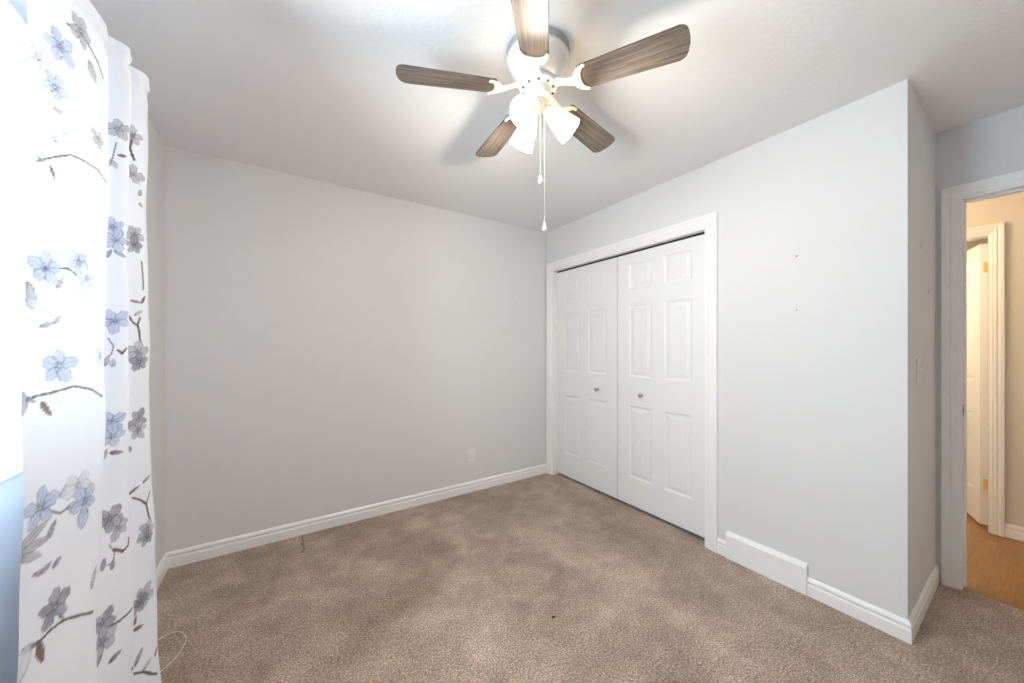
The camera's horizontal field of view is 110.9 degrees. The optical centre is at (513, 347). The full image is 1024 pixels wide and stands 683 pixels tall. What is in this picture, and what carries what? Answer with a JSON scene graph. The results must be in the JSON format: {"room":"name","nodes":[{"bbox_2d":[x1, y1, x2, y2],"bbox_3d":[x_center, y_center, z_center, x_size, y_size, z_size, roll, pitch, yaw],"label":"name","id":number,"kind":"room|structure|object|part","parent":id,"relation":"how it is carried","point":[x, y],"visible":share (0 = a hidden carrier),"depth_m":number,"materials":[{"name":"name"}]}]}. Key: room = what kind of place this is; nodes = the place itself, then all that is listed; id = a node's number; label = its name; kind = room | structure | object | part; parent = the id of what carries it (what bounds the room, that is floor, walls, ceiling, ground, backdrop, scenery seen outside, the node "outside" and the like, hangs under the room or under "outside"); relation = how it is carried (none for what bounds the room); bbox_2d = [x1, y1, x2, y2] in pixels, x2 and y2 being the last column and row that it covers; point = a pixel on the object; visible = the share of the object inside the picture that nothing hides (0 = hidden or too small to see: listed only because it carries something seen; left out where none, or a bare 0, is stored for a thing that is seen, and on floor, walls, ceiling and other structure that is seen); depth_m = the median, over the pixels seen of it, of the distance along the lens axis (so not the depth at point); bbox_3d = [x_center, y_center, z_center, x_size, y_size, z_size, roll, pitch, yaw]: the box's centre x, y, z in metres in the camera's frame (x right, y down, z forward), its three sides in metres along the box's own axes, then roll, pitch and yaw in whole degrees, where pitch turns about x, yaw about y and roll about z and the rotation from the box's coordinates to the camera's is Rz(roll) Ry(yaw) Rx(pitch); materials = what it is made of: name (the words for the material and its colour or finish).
{"room":"empty bedroom","nodes":[
{"label":"empty bedroom","id":0,"kind":"room"},
{"bbox_2d":[0,0,164,682],"bbox_3d":[-1.033,0.056,0.456,0.120,2.440,3.700,0,0,-34],"label":"wall","id":1,"kind":"structure","parent":0,"point":[11,490],"depth_m":1.83,"materials":[{"name":"white paint"}]},
{"bbox_2d":[0,0,29,482],"bbox_3d":[-1.042,-0.252,0.528,0.145,1.125,1.010,0,0,-34],"label":"window","id":2,"kind":"structure","parent":1,"relation":"in","point":[14,57],"depth_m":0.87,"materials":[{"name":"white glass"}]},
{"bbox_3d":[-1.000,0.257,0.556,0.045,0.024,1.010,0,0,-34],"label":"sill","id":3,"kind":"part","parent":2,"relation":"part of","materials":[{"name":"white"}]},
{"bbox_2d":[156,553,167,589],"bbox_3d":[-1.005,1.230,0.535,0.014,0.092,3.600,0,0,-34],"label":"baseboard","id":4,"kind":"structure","parent":1,"relation":"attached to","point":[162,568],"depth_m":1.93,"materials":[{"name":"white wood"}]},
{"bbox_3d":[-0.748,-0.826,0.232,0.106,0.023,2.110,0,0,-34],"label":"curtain rod","id":5,"kind":"object","parent":1,"relation":"attached to","visible":0},
{"bbox_2d":[17,0,160,682],"bbox_3d":[-1.097,0.191,0.957,0.088,2.130,0.812,0,0,-31],"label":"curtain","id":6,"kind":"object","parent":5,"relation":"hanging from","point":[88,590],"visible":1,"depth_m":0.84,"materials":[{"name":"fabric"}]},
{"bbox_2d":[165,145,546,552],"bbox_3d":[-0.603,0.056,3.023,3.638,2.440,0.100,0,0,-34],"label":"wall","id":7,"kind":"structure","parent":0,"point":[330,348],"depth_m":2.49,"materials":[{"name":"white paint"}]},
{"bbox_2d":[166,464,545,568],"bbox_3d":[-0.830,1.230,2.804,2.818,0.092,0.014,0,0,-34],"label":"baseboard","id":8,"kind":"structure","parent":7,"relation":"attached to","point":[192,554],"depth_m":2.49,"materials":[{"name":"white wood"}]},
{"bbox_2d":[468,448,474,462],"bbox_3d":[-0.373,0.957,3.112,0.070,0.115,0.008,0,0,-34],"label":"power outlet","id":9,"kind":"object","parent":7,"relation":"attached to","point":[471,452],"visible":1,"depth_m":3.11,"materials":[{"name":"white plastic"}]},
{"bbox_2d":[89,0,1023,232],"bbox_3d":[0.472,-1.214,1.517,3.761,0.100,3.800,0,0,-34],"label":"ceiling","id":10,"kind":"structure","parent":0,"point":[312,89],"depth_m":1.53,"materials":[{"name":"white paint"}]},
{"bbox_2d":[396,0,690,231],"bbox_3d":[0.091,-0.812,1.416,1.027,0.705,1.011,0,0,-34],"label":"ceiling fan","id":11,"kind":"object","parent":10,"relation":"hanging from","point":[538,53],"visible":1,"depth_m":1.31,"materials":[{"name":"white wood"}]},
{"bbox_3d":[-0.249,-1.004,1.324,0.371,0.006,0.120,0,12,-10],"label":"fan blade","id":12,"kind":"part","parent":11,"relation":"part of","materials":[{"name":"brown wood"}]},
{"bbox_3d":[-0.069,-1.004,1.694,0.120,0.006,0.371,-14,6,-27],"label":"fan blade","id":13,"kind":"part","parent":11,"relation":"part of","materials":[{"name":"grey wood"}]},
{"bbox_3d":[0.048,-0.876,1.468,0.104,0.131,0.133,0,0,-34],"label":"lamp shade","id":14,"kind":"part","parent":11,"relation":"part of","materials":[{"name":"white glass"}]},
{"bbox_3d":[0.053,-0.876,1.293,0.130,0.131,0.110,0,0,-34],"label":"lamp shade","id":15,"kind":"part","parent":11,"relation":"part of","materials":[{"name":"white glass"}]},
{"bbox_3d":[0.060,-0.893,1.313,0.076,0.074,0.051,0,0,-43],"label":"bulb","id":16,"kind":"part","parent":11,"relation":"part of","materials":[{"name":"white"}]},
{"bbox_3d":[0.048,-1.004,1.038,0.120,0.006,0.371,12,2,8],"label":"fan blade","id":17,"kind":"part","parent":11,"relation":"part of","materials":[{"name":"brown wood"}]},
{"bbox_3d":[0.104,-0.818,1.375,0.004,0.299,0.003,0,0,-34],"label":"pull chain","id":18,"kind":"part","parent":11,"relation":"part of","materials":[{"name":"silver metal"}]},
{"bbox_3d":[0.104,-0.654,1.375,0.020,0.036,0.020,0,0,-34],"label":"pull knob","id":19,"kind":"part","parent":11,"relation":"part of","materials":[{"name":"white plastic"}]},
{"bbox_3d":[0.122,-0.729,1.397,0.004,0.476,0.003,0,0,-34],"label":"pull chain","id":20,"kind":"part","parent":11,"relation":"part of","materials":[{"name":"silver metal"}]},
{"bbox_3d":[0.122,-0.477,1.397,0.020,0.036,0.020,0,0,-34],"label":"pull knob","id":21,"kind":"part","parent":11,"relation":"part of","materials":[{"name":"white plastic"}]},
{"bbox_3d":[0.199,-0.876,1.382,0.128,0.131,0.114,0,0,-34],"label":"lamp shade","id":22,"kind":"part","parent":11,"relation":"part of","materials":[{"name":"white glass"}]},
{"bbox_3d":[0.339,-1.004,1.638,0.120,0.006,0.371,-16,-11,43],"label":"fan blade","id":23,"kind":"part","parent":11,"relation":"part of","materials":[{"name":"brown wood"}]},
{"bbox_3d":[0.412,-1.004,1.232,0.371,0.006,0.120,0,-12,26],"label":"fan blade","id":24,"kind":"part","parent":11,"relation":"part of","materials":[{"name":"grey wood"}]},
{"bbox_2d":[157,473,1023,682],"bbox_3d":[2.063,1.316,2.155,7.118,0.080,4.500,0,0,-34],"label":"floor","id":25,"kind":"structure","parent":0,"point":[468,587],"depth_m":1.71,"materials":[{"name":"beige carpet"}]},
{"bbox_2d":[157,631,186,671],"bbox_3d":[-1.463,1.270,1.455,0.156,0.012,0.255,0,0,-34],"label":"cord","id":26,"kind":"object","parent":25,"relation":"on","point":[174,631],"visible":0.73,"depth_m":1.52,"materials":[{"name":"beige plastic"}]},
{"bbox_2d":[547,79,911,619],"bbox_3d":[1.066,0.056,2.587,0.100,2.440,2.475,0,0,-34],"label":"wall","id":27,"kind":"structure","parent":0,"point":[815,400],"depth_m":1.78,"materials":[{"name":"white paint"}]},
{"bbox_2d":[557,257,617,498],"bbox_3d":[0.646,0.254,3.226,0.070,1.997,0.755,0,0,-34],"label":"door","id":28,"kind":"structure","parent":27,"relation":"in","point":[587,296],"depth_m":3.18,"materials":[{"name":"white paint"}]},
{"bbox_2d":[546,211,717,552],"bbox_3d":[0.842,0.218,2.908,0.118,2.116,1.672,0,0,-34],"label":"door frame","id":29,"kind":"structure","parent":27,"relation":"attached to","point":[707,224],"depth_m":2.38,"materials":[{"name":"white wood"}]},
{"bbox_2d":[618,234,704,537],"bbox_3d":[1.064,0.254,2.598,0.070,1.997,0.740,0,0,-34],"label":"door","id":30,"kind":"structure","parent":27,"relation":"in","point":[661,289],"depth_m":2.56,"materials":[{"name":"white paint"}]},
{"bbox_2d":[717,538,725,556],"bbox_3d":[1.282,1.230,2.160,0.014,0.092,0.059,0,0,-34],"label":"baseboard","id":31,"kind":"structure","parent":27,"relation":"attached to","point":[721,544],"depth_m":2.16,"materials":[{"name":"white wood"}]},
{"bbox_2d":[726,531,807,595],"bbox_3d":[1.399,1.196,1.973,0.024,0.160,0.391,0,0,-34],"label":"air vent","id":32,"kind":"object","parent":27,"relation":"in","point":[788,571],"visible":1,"depth_m":1.94,"materials":[{"name":"white"}]},
{"bbox_2d":[912,89,935,609],"bbox_3d":[2.071,0.056,1.829,0.734,2.440,0.100,0,0,-34],"label":"wall","id":33,"kind":"structure","parent":0,"point":[923,134],"depth_m":1.72,"materials":[{"name":"white paint"}]},
{"bbox_2d":[807,564,939,644],"bbox_3d":[1.909,1.230,1.861,0.728,0.092,0.360,0,0,-34],"label":"baseboard","id":34,"kind":"structure","parent":33,"relation":"attached to","point":[905,630],"depth_m":1.65,"materials":[{"name":"white wood"}]},
{"bbox_2d":[916,359,923,383],"bbox_3d":[1.898,0.112,1.643,0.070,0.115,0.020,0,0,-34],"label":"light switch","id":35,"kind":"object","parent":33,"relation":"attached to","point":[919,370],"visible":1,"depth_m":1.64,"materials":[{"name":"white plastic"}]},
{"bbox_2d":[967,239,987,249],"bbox_3d":[4.986,0.056,4.097,0.100,2.440,4.500,0,0,-34],"label":"wall","id":36,"kind":"structure","parent":0,"point":[970,245],"depth_m":3.88,"materials":[{"name":"beige paint"}]},
{"bbox_2d":[936,105,1023,582],"bbox_3d":[2.693,0.056,1.447,0.120,2.440,1.225,0,0,-34],"label":"wall","id":37,"kind":"structure","parent":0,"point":[991,146],"depth_m":1.85,"materials":[{"name":"white paint"}]},
{"bbox_2d":[941,170,1023,589],"bbox_3d":[2.609,0.213,1.557,0.140,2.125,0.910,0,0,-34],"label":"door frame","id":38,"kind":"structure","parent":37,"relation":"attached to","point":[954,200],"depth_m":1.87,"materials":[{"name":"white wood"}]},
{"bbox_2d":[967,192,1023,526],"bbox_3d":[3.079,0.056,2.829,0.120,2.440,4.500,0,0,-34],"label":"wall","id":39,"kind":"structure","parent":0,"point":[1009,209],"depth_m":2.35,"materials":[{"name":"beige paint"}]},
{"bbox_2d":[967,243,987,524],"bbox_3d":[3.568,0.264,2.798,0.045,2.000,0.751,0,0,36],"label":"door","id":40,"kind":"structure","parent":39,"relation":"in","point":[977,256],"depth_m":2.55,"materials":[{"name":"white paint"}]},
{"bbox_2d":[967,222,1004,536],"bbox_3d":[3.099,0.218,2.783,0.140,2.116,0.916,0,0,-34],"label":"door frame","id":41,"kind":"structure","parent":39,"relation":"attached to","point":[995,233],"depth_m":2.40,"materials":[{"name":"white wood"}]},
{"bbox_2d":[1005,523,1023,541],"bbox_3d":[3.564,1.230,1.978,0.014,0.092,0.944,0,0,-34],"label":"baseboard","id":42,"kind":"structure","parent":39,"relation":"attached to","point":[1014,532],"depth_m":2.33,"materials":[{"name":"white wood"}]}
]}

